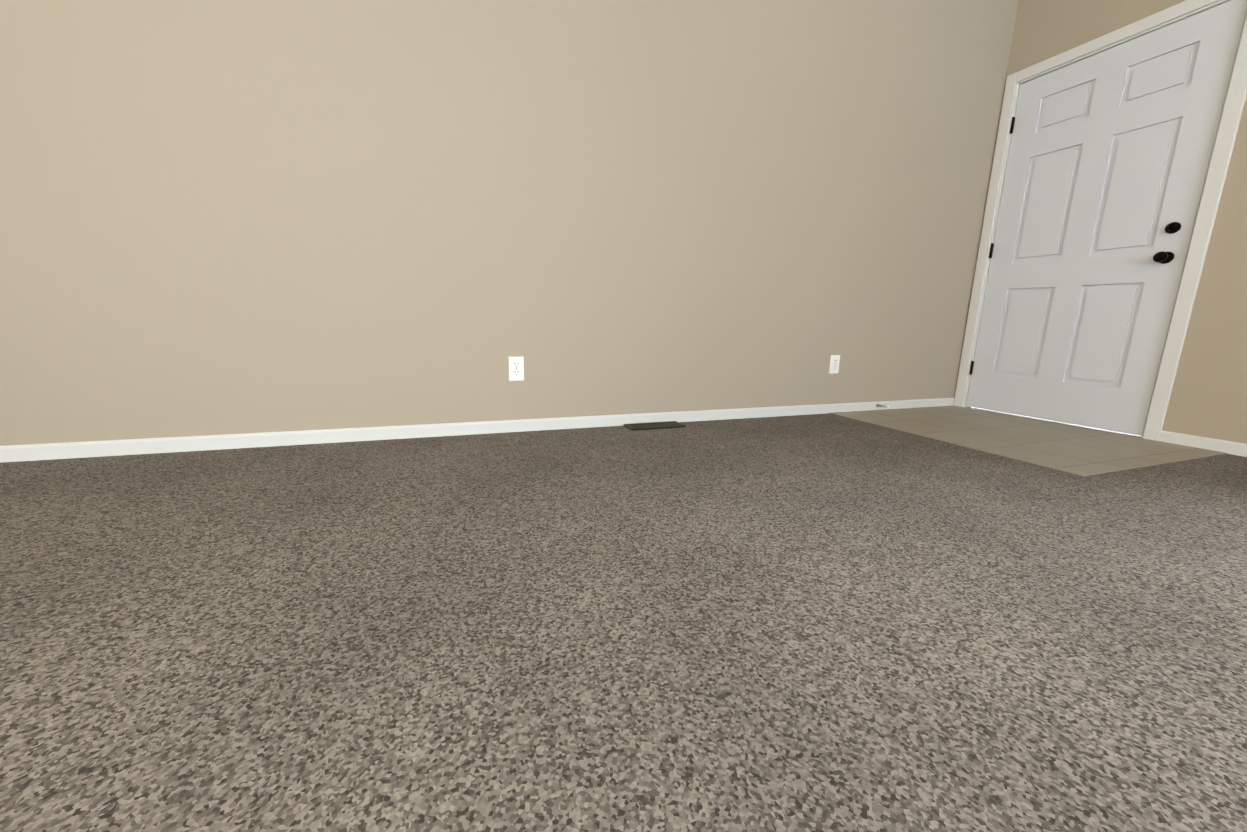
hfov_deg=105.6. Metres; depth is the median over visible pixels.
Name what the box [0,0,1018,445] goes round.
wall
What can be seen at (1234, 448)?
baseboard
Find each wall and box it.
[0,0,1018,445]
[954,0,1246,443]
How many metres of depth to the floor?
2.38 m
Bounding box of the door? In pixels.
[966,0,1246,435]
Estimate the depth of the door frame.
2.38 m
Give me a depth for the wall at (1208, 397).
2.26 m
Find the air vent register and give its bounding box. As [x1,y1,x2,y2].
[624,421,684,430]
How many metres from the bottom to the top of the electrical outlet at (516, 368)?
0.114 m
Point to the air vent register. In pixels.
(652, 425)
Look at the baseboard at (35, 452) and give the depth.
2.11 m
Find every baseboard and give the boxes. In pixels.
[0,398,954,462]
[1158,431,1246,456]
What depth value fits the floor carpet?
0.83 m
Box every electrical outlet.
[509,357,523,380]
[829,355,839,373]
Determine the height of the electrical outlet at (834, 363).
0.114 m
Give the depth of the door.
2.61 m
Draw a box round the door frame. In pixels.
[954,0,1246,440]
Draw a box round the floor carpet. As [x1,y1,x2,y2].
[0,407,1246,831]

